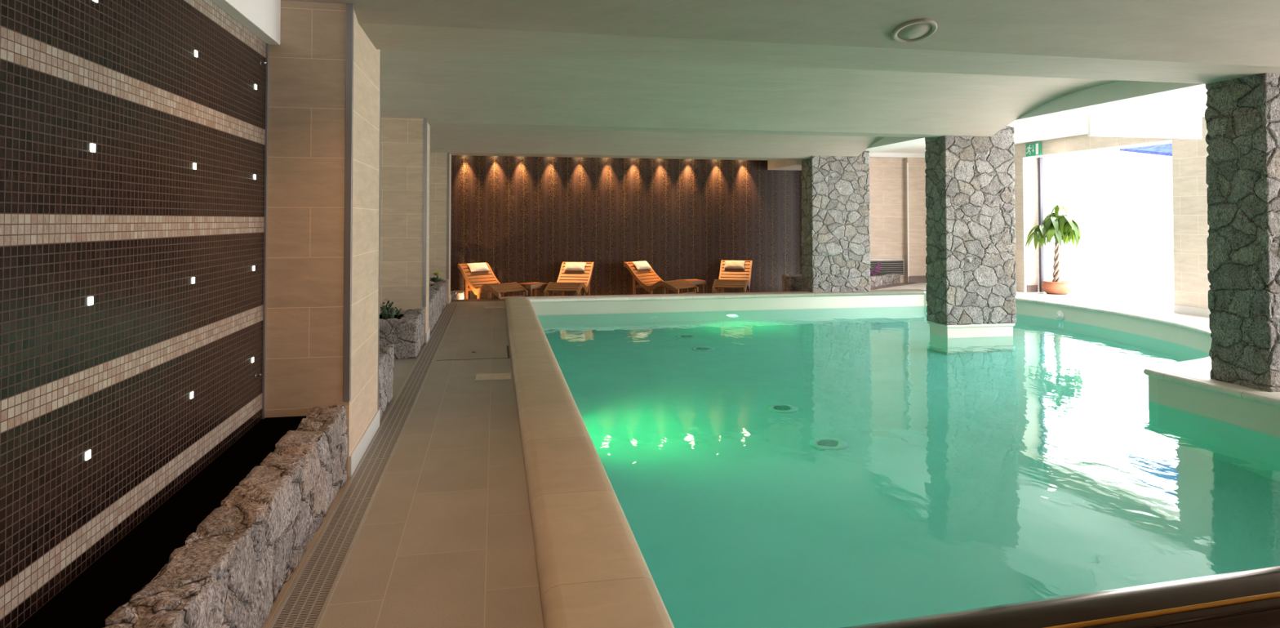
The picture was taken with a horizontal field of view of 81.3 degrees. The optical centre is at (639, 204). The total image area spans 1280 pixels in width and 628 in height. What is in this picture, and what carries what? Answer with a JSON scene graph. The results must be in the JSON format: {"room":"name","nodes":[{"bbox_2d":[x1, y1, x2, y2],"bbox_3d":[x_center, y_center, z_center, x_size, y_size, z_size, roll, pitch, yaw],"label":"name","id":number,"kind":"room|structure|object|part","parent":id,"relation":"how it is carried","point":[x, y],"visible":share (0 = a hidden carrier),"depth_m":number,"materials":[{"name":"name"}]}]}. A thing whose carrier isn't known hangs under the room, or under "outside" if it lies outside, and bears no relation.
{"room":"indoor swimming pool","nodes":[
{"label":"indoor swimming pool","id":0,"kind":"room"},
{"bbox_2d":[0,0,266,627],"bbox_3d":[-1.494,0.053,0.166,0.200,3.600,8.900,0,-1,-11],"label":"wall","id":1,"kind":"structure","parent":0,"point":[127,224],"depth_m":2.69,"materials":[{"name":"tile"}]},
{"bbox_2d":[85,449,91,460],"bbox_3d":[-1.850,0.840,2.496,0.009,0.029,0.029,0,-1,-11],"label":"light","id":2,"kind":"object","parent":1,"relation":"attached to","point":[88,454],"visible":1,"depth_m":2.49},
{"bbox_2d":[88,296,93,305],"bbox_3d":[-1.850,0.325,2.507,0.009,0.029,0.029,0,-1,-11],"label":"light","id":3,"kind":"object","parent":1,"relation":"attached to","point":[91,299],"visible":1,"depth_m":2.50,"materials":[{"name":"white glass"}]},
{"bbox_2d":[89,142,95,152],"bbox_3d":[-1.850,-0.191,2.517,0.009,0.029,0.029,0,-1,-11],"label":"light","id":4,"kind":"object","parent":1,"relation":"attached to","point":[92,148],"visible":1,"depth_m":2.51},
{"bbox_2d":[190,391,193,399],"bbox_3d":[-2.016,0.857,3.350,0.009,0.029,0.029,0,-1,-11],"label":"light","id":5,"kind":"object","parent":1,"relation":"attached to","point":[191,393],"visible":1,"depth_m":3.35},
{"bbox_2d":[191,276,195,284],"bbox_3d":[-2.016,0.343,3.360,0.009,0.029,0.029,0,-1,-11],"label":"light","id":6,"kind":"object","parent":1,"relation":"attached to","point":[193,277],"visible":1,"depth_m":3.36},
{"bbox_2d":[193,162,196,169],"bbox_3d":[-2.016,-0.173,3.371,0.009,0.029,0.029,0,-1,-11],"label":"light","id":7,"kind":"object","parent":1,"relation":"attached to","point":[194,163],"visible":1,"depth_m":3.37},
{"bbox_2d":[194,49,197,57],"bbox_3d":[-2.016,-0.684,3.382,0.009,0.029,0.029,0,-1,-11],"label":"light","id":8,"kind":"object","parent":1,"relation":"attached to","point":[195,51],"visible":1,"depth_m":3.37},
{"bbox_2d":[210,0,280,44],"bbox_3d":[-1.347,-1.245,0.151,0.073,0.405,8.760,0,-1,-11],"label":"ceiling","id":9,"kind":"structure","parent":1,"relation":"attached to","point":[262,18],"depth_m":4.08,"materials":[{"name":"white paint"}]},
{"bbox_2d":[262,300,543,627],"bbox_3d":[3.444,1.907,6.999,12.650,0.420,20.900,0,-1,-11],"label":"floor","id":10,"kind":"structure","parent":0,"point":[445,539],"depth_m":3.89,"materials":[{"name":"tile"}]},
{"bbox_2d":[17,404,347,627],"bbox_3d":[-1.611,1.383,2.490,0.469,0.440,3.960,0,-1,-11],"label":"stone planter","id":11,"kind":"object","parent":10,"relation":"on","point":[219,552],"visible":1,"depth_m":2.80,"materials":[{"name":"stone"}]},
{"bbox_2d":[262,0,381,478],"bbox_3d":[-2.085,0.165,5.011,0.494,2.980,1.169,0,-1,-11],"label":"tiled pillar","id":12,"kind":"structure","parent":10,"relation":"on","point":[322,220],"depth_m":4.48,"materials":[{"name":"tile"}]},
{"bbox_3d":[-2.212,0.152,4.405,0.013,2.220,0.027,0,-1,-11],"label":"edge trim","id":13,"kind":"part","parent":12,"relation":"part of","materials":[{"name":"metal"}]},
{"bbox_3d":[-1.768,-0.060,4.520,0.040,2.490,0.036,0,-1,-11],"label":"corner trim","id":14,"kind":"part","parent":12,"relation":"part of","materials":[{"name":"metal"}]},
{"bbox_3d":[-1.853,1.592,5.044,0.014,0.128,1.134,0,-1,-11],"label":"baseboard","id":15,"kind":"part","parent":12,"relation":"part of","materials":[{"name":"white tile"}]},
{"bbox_3d":[-1.970,0.168,5.617,0.017,2.800,0.024,0,-1,-11],"label":"edge trim","id":16,"kind":"part","parent":12,"relation":"part of","materials":[{"name":"metal"}]},
{"bbox_2d":[268,303,458,627],"bbox_3d":[-2.107,1.702,6.891,0.186,0.026,14.000,0,-1,-11],"label":"floor drain","id":17,"kind":"object","parent":10,"relation":"on","point":[305,604],"visible":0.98,"depth_m":3.91,"materials":[{"name":"metal"}]},
{"bbox_2d":[378,344,394,420],"bbox_3d":[-2.426,1.451,6.019,0.708,0.450,0.960,0,-1,-11],"label":"stone planter","id":18,"kind":"object","parent":10,"relation":"on","point":[386,353],"visible":0.21,"depth_m":6.14,"materials":[{"name":"grey stone"}]},
{"bbox_2d":[378,308,425,359],"bbox_3d":[-2.973,1.519,8.790,0.734,0.430,1.050,0,-1,-11],"label":"stone planter","id":19,"kind":"object","parent":10,"relation":"on","point":[406,332],"visible":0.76,"depth_m":8.33,"materials":[{"name":"stone"}]},
{"bbox_2d":[379,298,402,319],"bbox_3d":[-2.930,1.239,8.709,0.234,0.276,0.274,0,-1,6],"label":"plant","id":20,"kind":"object","parent":19,"relation":"on","point":[387,313],"visible":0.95,"depth_m":8.65,"materials":[{"name":"green plant"}]},
{"bbox_2d":[379,116,430,343],"bbox_3d":[-3.103,0.260,9.564,0.764,2.980,0.480,0,-1,-11],"label":"tiled pillar","id":21,"kind":"structure","parent":10,"relation":"on","point":[405,142],"depth_m":9.36,"materials":[{"name":"tile"}]},
{"bbox_3d":[-2.715,0.042,9.418,0.040,2.490,0.036,0,-1,-11],"label":"corner trim","id":22,"kind":"part","parent":21,"relation":"part of","materials":[{"name":"metal"}]},
{"bbox_3d":[-2.737,1.688,9.614,0.014,0.128,0.464,0,-1,-11],"label":"baseboard","id":23,"kind":"part","parent":21,"relation":"part of","materials":[{"name":"white tile"}]},
{"bbox_3d":[-2.789,0.257,9.857,0.017,2.800,0.024,0,-1,-11],"label":"edge trim","id":24,"kind":"part","parent":21,"relation":"part of","materials":[{"name":"metal"}]},
{"bbox_2d":[429,280,447,333],"bbox_3d":[-3.541,1.576,11.719,0.738,0.440,3.980,0,-1,-11],"label":"stone planter","id":25,"kind":"object","parent":10,"relation":"on","point":[438,290],"visible":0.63,"depth_m":11.68,"materials":[{"name":"stone"}]},
{"bbox_2d":[429,276,444,282],"bbox_3d":[-3.590,1.359,13.080,0.298,0.169,0.298,0,-1,11],"label":"succulent","id":26,"kind":"object","parent":25,"relation":"on","point":[435,279],"visible":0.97,"depth_m":13.04,"materials":[{"name":"green plant"}]},
{"bbox_2d":[431,271,443,277],"bbox_3d":[-3.606,1.279,13.282,0.224,0.159,0.227,0,-1,-11],"label":"succulent","id":27,"kind":"object","parent":25,"relation":"on","point":[437,273],"visible":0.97,"depth_m":13.25,"materials":[{"name":"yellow plant"}]},
{"bbox_2d":[429,151,451,303],"bbox_3d":[-3.952,0.353,13.972,0.782,2.980,0.560,0,-1,-11],"label":"tiled pillar","id":28,"kind":"structure","parent":10,"relation":"on","point":[440,162],"depth_m":13.75,"materials":[{"name":"tile"}]},
{"bbox_3d":[-3.548,0.134,13.788,0.040,2.490,0.036,0,-1,-11],"label":"corner trim","id":29,"kind":"part","parent":28,"relation":"part of","materials":[{"name":"metal"}]},
{"bbox_3d":[-3.637,0.350,14.306,0.017,2.800,0.024,0,-1,-11],"label":"edge trim","id":30,"kind":"part","parent":28,"relation":"part of","materials":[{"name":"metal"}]},
{"bbox_2d":[450,290,464,299],"bbox_3d":[-3.733,1.913,14.951,0.400,0.340,0.350,0,-1,-11],"label":"stone block","id":31,"kind":"object","parent":10,"relation":"on","point":[455,295],"visible":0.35,"depth_m":14.80,"materials":[{"name":"white stone"}]},
{"bbox_2d":[435,345,510,360],"bbox_3d":[-1.933,1.730,8.697,0.802,0.004,0.820,0,-1,-11],"label":"floor hatch","id":32,"kind":"object","parent":10,"relation":"on","point":[508,349],"visible":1,"depth_m":8.36,"materials":[{"name":"black metal"}]},
{"bbox_2d":[450,298,505,302],"bbox_3d":[0.070,2.013,15.037,8.500,0.304,0.370,0,-1,-11],"label":"trim","id":33,"kind":"structure","parent":10,"relation":"on","point":[465,300],"depth_m":14.40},
{"bbox_2d":[457,262,528,298],"bbox_3d":[-3.038,1.662,15.293,1.510,0.858,0.700,-1,-2,45],"label":"sun lounger","id":34,"kind":"object","parent":10,"relation":"on","point":[490,282],"visible":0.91,"depth_m":15.28,"materials":[{"name":"brown wood"}]},
{"bbox_3d":[-3.589,1.784,15.439,0.056,0.620,0.040,-1,-2,45],"label":"leg","id":35,"kind":"part","parent":34,"relation":"part of","materials":[{"name":"brown wood"}]},
{"bbox_2d":[466,262,489,271],"bbox_3d":[-3.403,1.320,15.708,0.179,0.179,0.471,-1,-2,45],"label":"pillow","id":36,"kind":"object","parent":34,"relation":"on","point":[474,267],"visible":1,"depth_m":15.65,"materials":[{"name":"fabric"}]},
{"bbox_3d":[-3.267,1.530,15.059,1.500,0.605,0.040,-1,-2,45],"label":"rail","id":37,"kind":"part","parent":34,"relation":"part of","materials":[{"name":"brown wood"}]},
{"bbox_3d":[-3.002,1.857,14.850,0.056,0.449,0.040,-1,-2,45],"label":"leg","id":38,"kind":"part","parent":34,"relation":"part of","materials":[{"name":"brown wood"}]},
{"bbox_3d":[-2.801,1.540,15.525,1.500,0.605,0.040,-1,-2,45],"label":"rail","id":39,"kind":"part","parent":34,"relation":"part of","materials":[{"name":"brown wood"}]},
{"bbox_2d":[475,372,511,380],"bbox_3d":[-1.448,1.707,7.365,0.345,0.016,0.300,0,-1,-11],"label":"lid","id":40,"kind":"object","parent":10,"relation":"on","point":[489,376],"visible":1,"depth_m":7.34,"materials":[{"name":"beige tile"}]},
{"bbox_2d":[518,281,547,296],"bbox_3d":[-2.196,1.858,15.328,0.480,0.467,0.480,1,-2,-44],"label":"side table","id":41,"kind":"object","parent":10,"relation":"on","point":[531,286],"visible":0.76,"depth_m":15.20,"materials":[{"name":"brown wood"}]},
{"bbox_3d":[-2.191,1.875,15.603,0.045,0.444,0.045,1,-2,-44],"label":"leg","id":42,"kind":"part","parent":41,"relation":"part of","materials":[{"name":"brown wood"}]},
{"bbox_2d":[543,261,594,296],"bbox_3d":[-1.460,1.667,15.557,0.700,0.858,1.510,0,-1,9],"label":"sun lounger","id":43,"kind":"object","parent":10,"relation":"on","point":[566,281],"visible":0.84,"depth_m":15.80,"materials":[{"name":"brown wood"}]},
{"bbox_3d":[-1.787,1.542,15.606,0.040,0.605,1.500,0,-1,9],"label":"rail","id":44,"kind":"part","parent":43,"relation":"part of","materials":[{"name":"brown wood"}]},
{"bbox_2d":[563,262,586,271],"bbox_3d":[-1.406,1.339,16.098,0.472,0.180,0.180,0,-1,8],"label":"pillow","id":45,"kind":"object","parent":43,"relation":"on","point":[575,266],"visible":1,"depth_m":16.05,"materials":[{"name":"fabric"}]},
{"bbox_3d":[-1.135,1.540,15.503,0.040,0.605,1.500,0,-1,9],"label":"rail","id":46,"kind":"part","parent":43,"relation":"part of","materials":[{"name":"brown wood"}]},
{"bbox_3d":[-1.101,1.796,15.998,0.040,0.620,0.056,0,-1,9],"label":"leg","id":47,"kind":"part","parent":43,"relation":"part of","materials":[{"name":"brown wood"}]},
{"bbox_2d":[504,296,674,627],"bbox_3d":[-1.081,1.662,7.718,0.460,0.100,12.930,0,-1,-11],"label":"pool coping","id":48,"kind":"object","parent":10,"relation":"on","point":[593,571],"visible":0.94,"depth_m":3.70},
{"bbox_2d":[623,260,698,294],"bbox_3d":[0.437,1.676,15.980,1.510,0.858,0.700,-1,-2,41],"label":"sun lounger","id":49,"kind":"object","parent":10,"relation":"on","point":[651,280],"visible":0.87,"depth_m":15.95,"materials":[{"name":"brown wood"}]},
{"bbox_3d":[-0.123,1.797,16.087,0.056,0.620,0.040,-1,-2,41],"label":"leg","id":50,"kind":"part","parent":49,"relation":"part of","materials":[{"name":"brown wood"}]},
{"bbox_2d":[632,260,651,269],"bbox_3d":[0.044,1.334,16.368,0.182,0.179,0.473,-1,-2,40],"label":"pillow","id":51,"kind":"object","parent":49,"relation":"on","point":[644,264],"visible":1,"depth_m":16.30,"materials":[{"name":"fabric"}]},
{"bbox_3d":[0.225,1.544,15.730,1.500,0.605,0.040,-1,-2,41],"label":"rail","id":52,"kind":"part","parent":49,"relation":"part of","materials":[{"name":"brown wood"}]},
{"bbox_3d":[0.590,1.943,16.219,0.056,0.333,0.040,-1,-2,41],"label":"leg","id":53,"kind":"part","parent":49,"relation":"part of","materials":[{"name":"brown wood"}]},
{"bbox_3d":[0.657,1.555,16.228,1.500,0.605,0.040,-1,-2,41],"label":"rail","id":54,"kind":"part","parent":49,"relation":"part of","materials":[{"name":"brown wood"}]},
{"bbox_2d":[675,279,706,293],"bbox_3d":[1.109,1.876,16.195,0.480,0.467,0.480,1,-1,-23],"label":"side table","id":55,"kind":"object","parent":10,"relation":"on","point":[695,282],"visible":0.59,"depth_m":16.05,"materials":[{"name":"brown wood"}]},
{"bbox_3d":[1.364,1.885,16.092,0.045,0.444,0.045,1,-1,-23],"label":"leg","id":56,"kind":"part","parent":55,"relation":"part of","materials":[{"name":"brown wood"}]},
{"bbox_2d":[525,288,925,302],"bbox_3d":[1.895,1.800,14.656,8.165,0.085,0.485,0,-1,-11],"label":"pool coping","id":57,"kind":"object","parent":10,"relation":"on","point":[896,291],"visible":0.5,"depth_m":14.41},
{"bbox_2d":[711,259,752,293],"bbox_3d":[2.029,1.682,16.261,0.700,0.858,1.510,0,-1,14],"label":"sun lounger","id":58,"kind":"object","parent":10,"relation":"on","point":[742,279],"visible":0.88,"depth_m":16.50,"materials":[{"name":"brown wood"}]},
{"bbox_3d":[1.708,1.557,16.339,0.040,0.605,1.500,0,-1,14],"label":"rail","id":59,"kind":"part","parent":58,"relation":"part of","materials":[{"name":"brown wood"}]},
{"bbox_2d":[724,260,745,268],"bbox_3d":[2.130,1.354,16.796,0.472,0.180,0.181,0,-1,15],"label":"pillow","id":60,"kind":"object","parent":58,"relation":"on","point":[728,264],"visible":1,"depth_m":16.75,"materials":[{"name":"fabric"}]},
{"bbox_3d":[2.348,1.554,16.179,0.040,0.605,1.500,0,-1,14],"label":"rail","id":61,"kind":"part","parent":58,"relation":"part of","materials":[{"name":"brown wood"}]},
{"bbox_2d":[782,274,802,291],"bbox_3d":[3.517,1.829,16.176,0.700,0.560,0.520,0,-1,-11],"label":"stone block","id":62,"kind":"object","parent":10,"relation":"on","point":[793,282],"visible":0.29,"depth_m":15.90,"materials":[{"name":"stone"}]},
{"bbox_2d":[800,151,870,292],"bbox_3d":[4.019,0.391,15.331,1.250,2.960,0.530,0,-1,-11],"label":"stone pillar","id":63,"kind":"structure","parent":10,"relation":"on","point":[835,206],"depth_m":15.08,"materials":[{"name":"grey stone"}]},
{"bbox_2d":[842,565,1279,627],"bbox_3d":[1.636,1.178,1.620,3.544,0.813,0.200,0,-1,-14],"label":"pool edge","id":64,"kind":"object","parent":10,"relation":"on","point":[1247,598],"visible":1,"depth_m":1.43,"materials":[{"name":"brown metal"}]},
{"bbox_2d":[450,155,802,299],"bbox_3d":[-0.423,0.487,16.823,8.800,3.670,0.200,0,-1,-11],"label":"wall","id":65,"kind":"structure","parent":0,"point":[523,217],"depth_m":16.72,"materials":[{"name":"wood"}]},
{"bbox_2d":[282,0,1279,160],"bbox_3d":[1.480,-1.460,6.688,9.050,0.700,20.900,0,-1,-11],"label":"ceiling","id":66,"kind":"structure","parent":0,"point":[775,80],"depth_m":6.17,"materials":[{"name":"paint"}]},
{"bbox_2d":[767,160,801,170],"bbox_3d":[3.611,-0.986,16.671,0.950,0.330,1.700,0,-1,-11],"label":"beam","id":67,"kind":"structure","parent":66,"relation":"attached to","point":[771,164],"depth_m":16.71,"materials":[{"name":"beige paint"}]},
{"bbox_2d":[891,18,937,43],"bbox_3d":[1.915,-1.214,5.208,0.304,0.115,0.297,0,-1,-11],"label":"ceiling light","id":68,"kind":"object","parent":66,"relation":"attached to","point":[917,29],"visible":1,"depth_m":5.19,"materials":[{"name":"paint"}]},
{"bbox_2d":[864,80,1207,153],"bbox_3d":[6.192,-1.526,7.606,0.550,0.530,20.900,0,-1,-11],"label":"beam","id":69,"kind":"structure","parent":66,"relation":"attached to","point":[1120,94],"depth_m":9.23,"materials":[{"name":"white paint"}]},
{"bbox_2d":[868,157,904,282],"bbox_3d":[5.072,0.411,17.716,2.330,3.020,0.550,0,-1,-11],"label":"wall","id":70,"kind":"structure","parent":0,"point":[886,176],"depth_m":17.59,"materials":[{"name":"tile"}]},
{"bbox_2d":[869,258,904,276],"bbox_3d":[5.665,1.492,17.503,1.180,0.410,0.051,0,-1,-11],"label":"air vent","id":71,"kind":"object","parent":70,"relation":"in","point":[887,265],"visible":0.55,"depth_m":17.54,"materials":[{"name":"grey metal"}]},
{"bbox_2d":[903,157,927,282],"bbox_3d":[7.541,0.420,18.120,2.670,3.020,0.700,0,-1,-11],"label":"wall","id":72,"kind":"structure","parent":0,"point":[917,236],"depth_m":17.57,"materials":[{"name":"tile"}]},
{"bbox_2d":[870,282,918,289],"bbox_3d":[5.611,1.816,16.636,0.270,0.005,2.300,-1,-2,43],"label":"trim","id":73,"kind":"structure","parent":72,"relation":"attached to","point":[902,283],"depth_m":16.54,"materials":[{"name":"beige stone"}]},
{"bbox_2d":[868,152,924,158],"bbox_3d":[6.407,-1.236,17.883,5.000,0.280,0.800,0,-1,-11],"label":"trim","id":74,"kind":"structure","parent":72,"relation":"attached to","point":[900,155],"depth_m":17.42,"materials":[{"name":"white paint"}]},
{"bbox_2d":[906,162,909,276],"bbox_3d":[6.297,0.357,17.523,0.030,2.680,0.030,0,-1,-11],"label":"trim","id":75,"kind":"structure","parent":72,"relation":"attached to","point":[908,255],"depth_m":17.51,"materials":[{"name":"white paint"}]},
{"bbox_2d":[909,275,926,282],"bbox_3d":[7.276,1.760,17.674,1.950,0.160,0.020,0,-1,-11],"label":"baseboard","id":76,"kind":"structure","parent":72,"relation":"attached to","point":[912,278],"depth_m":17.52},
{"bbox_2d":[1013,157,1039,292],"bbox_3d":[7.793,0.483,16.614,0.450,2.830,2.750,0,-1,-11],"label":"wall","id":77,"kind":"structure","parent":0,"point":[1026,169],"depth_m":15.27,"materials":[{"name":"tile"}]},
{"bbox_2d":[1026,284,1037,292],"bbox_3d":[8.013,1.719,15.222,0.240,0.140,0.015,0,-1,-11],"label":"baseboard","id":78,"kind":"structure","parent":77,"relation":"attached to","point":[1030,288],"depth_m":15.21,"materials":[{"name":"brown tile"}]},
{"bbox_2d":[1026,142,1041,156],"bbox_3d":[7.873,-1.101,14.910,0.036,0.255,0.410,0,-1,-11],"label":"exit sign","id":79,"kind":"object","parent":77,"relation":"attached to","point":[1033,148],"visible":1,"depth_m":14.88,"materials":[{"name":"green plastic"}]},
{"bbox_2d":[1037,157,1044,292],"bbox_3d":[8.203,0.414,15.243,0.070,2.750,0.060,0,-1,-11],"label":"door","id":80,"kind":"structure","parent":77,"relation":"in","point":[1039,159],"depth_m":15.23,"materials":[{"name":"metal"}]},
{"bbox_2d":[874,93,1207,153],"bbox_3d":[8.057,-1.593,7.971,3.250,0.380,20.900,0,-1,-11],"label":"ceiling","id":81,"kind":"structure","parent":0,"point":[1077,125],"depth_m":12.47,"materials":[{"name":"white paint"}]},
{"bbox_2d":[1087,107,1202,138],"bbox_3d":[7.168,-1.159,10.566,1.860,0.420,0.050,0,-1,-11],"label":"beam","id":82,"kind":"structure","parent":81,"relation":"attached to","point":[1117,122],"depth_m":10.54,"materials":[{"name":"white paint"}]},
{"bbox_2d":[872,282,1208,322],"bbox_3d":[6.946,1.725,10.233,4.840,0.080,14.800,0,-1,-11],"label":"floor","id":83,"kind":"structure","parent":0,"point":[1165,310],"depth_m":13.42,"materials":[{"name":"tile"}]},
{"bbox_2d":[869,272,900,287],"bbox_3d":[5.337,1.712,16.772,1.700,0.220,1.350,0,-1,-11],"label":"stone kerb","id":84,"kind":"object","parent":83,"relation":"on","point":[888,278],"visible":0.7,"depth_m":16.80,"materials":[{"name":"stone"}]},
{"bbox_2d":[870,262,881,275],"bbox_3d":[5.281,1.508,16.947,0.407,0.410,0.390,1,-2,-38],"label":"orchid","id":85,"kind":"object","parent":84,"relation":"on","point":[878,268],"visible":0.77,"depth_m":16.91,"materials":[{"name":"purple plant"}]},
{"bbox_2d":[1025,204,1081,294],"bbox_3d":[8.204,0.891,14.848,1.075,1.781,0.779,0,-1,8],"label":"potted tree","id":86,"kind":"object","parent":83,"relation":"on","point":[1060,227],"visible":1,"depth_m":14.74,"materials":[{"name":"green plant"}]},
{"bbox_3d":[8.323,1.657,14.884,0.550,0.250,0.550,0,-1,-11],"label":"pot","id":87,"kind":"part","parent":86,"relation":"part of","materials":[{"name":"ceramic"}]},
{"bbox_2d":[924,290,1279,407],"bbox_3d":[6.482,1.680,8.955,2.732,0.086,13.020,0,-1,6],"label":"pool coping","id":88,"kind":"object","parent":83,"relation":"on","point":[1196,373],"visible":0.55,"depth_m":7.31},
{"bbox_2d":[1204,72,1279,391],"bbox_3d":[5.888,0.165,6.697,1.280,2.870,0.540,0,-1,-11],"label":"stone pillar","id":89,"kind":"structure","parent":88,"relation":"on","point":[1242,114],"depth_m":6.50,"materials":[{"name":"grey stone"}]},
{"bbox_2d":[1172,135,1210,308],"bbox_3d":[8.788,0.376,11.501,0.450,2.830,0.830,0,-1,-11],"label":"wall","id":90,"kind":"structure","parent":0,"point":[1189,186],"depth_m":11.57,"materials":[{"name":"tile"}]},
{"bbox_2d":[1013,116,1208,158],"bbox_3d":[9.460,-1.346,8.086,0.450,0.470,20.200,0,-1,-11],"label":"trim","id":91,"kind":"structure","parent":90,"relation":"attached to","point":[1081,144],"depth_m":13.66,"materials":[{"name":"stone"}]},
{"bbox_2d":[1173,304,1210,317],"bbox_3d":[8.560,1.645,11.429,0.015,0.130,0.828,0,-1,-11],"label":"baseboard","id":92,"kind":"structure","parent":90,"relation":"attached to","point":[1202,312],"depth_m":11.52,"materials":[{"name":"beige tile"}]},
{"bbox_3d":[3.642,2.616,8.399,9.140,1.220,12.500,0,-1,-11],"label":"basin","id":93,"kind":"object","parent":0,"visible":0},
{"bbox_2d":[531,293,1279,435],"bbox_3d":[3.637,1.847,8.439,9.240,0.320,12.550,0,-1,-11],"label":"rim band","id":94,"kind":"object","parent":93,"relation":"attached to","point":[1263,417],"visible":0.36,"depth_m":12.65,"materials":[{"name":"white tile"}]},
{"bbox_2d":[1055,310,1063,319],"bbox_3d":[7.335,1.949,13.057,0.065,0.180,0.180,0,-1,-7],"label":"pool light","id":95,"kind":"object","parent":94,"relation":"attached to","point":[1060,315],"visible":1,"depth_m":13.03,"materials":[{"name":"white glass"}]},
{"bbox_2d":[537,306,1279,627],"bbox_3d":[3.642,1.927,8.413,9.140,0.001,12.500,0,-1,-11],"label":"pool water","id":96,"kind":"object","parent":93,"relation":"in","point":[828,467],"visible":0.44,"depth_m":5.42,"materials":[{"name":"teal liquid"}]},
{"bbox_2d":[924,126,1016,337],"bbox_3d":[5.052,1.059,11.396,1.160,4.460,0.520,0,-1,-11],"label":"stone pillar","id":97,"kind":"structure","parent":93,"relation":"on","point":[971,276],"depth_m":11.17,"materials":[{"name":"grey stone"}]},
{"label":"outside","id":98,"kind":"structure","parent":0,"visible":0},
{"bbox_2d":[1119,142,1172,155],"bbox_3d":[11.198,-1.561,15.256,2.200,1.660,3.600,0,-1,-11],"label":"awning","id":99,"kind":"object","parent":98,"point":[1166,149],"visible":0.17,"depth_m":15.01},
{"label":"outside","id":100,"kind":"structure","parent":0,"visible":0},
{"bbox_2d":[1044,256,1174,307],"bbox_3d":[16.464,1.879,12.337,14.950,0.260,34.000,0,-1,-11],"label":"terrace","id":101,"kind":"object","parent":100,"point":[1151,282],"visible":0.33,"depth_m":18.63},
{"bbox_2d":[1168,248,1173,255],"bbox_3d":[12.652,1.409,16.597,1.510,0.858,0.700,0,-1,-21],"label":"sun lounger","id":102,"kind":"object","parent":101,"relation":"on","point":[1171,250],"visible":0.03,"depth_m":16.64,"materials":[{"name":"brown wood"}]}
]}

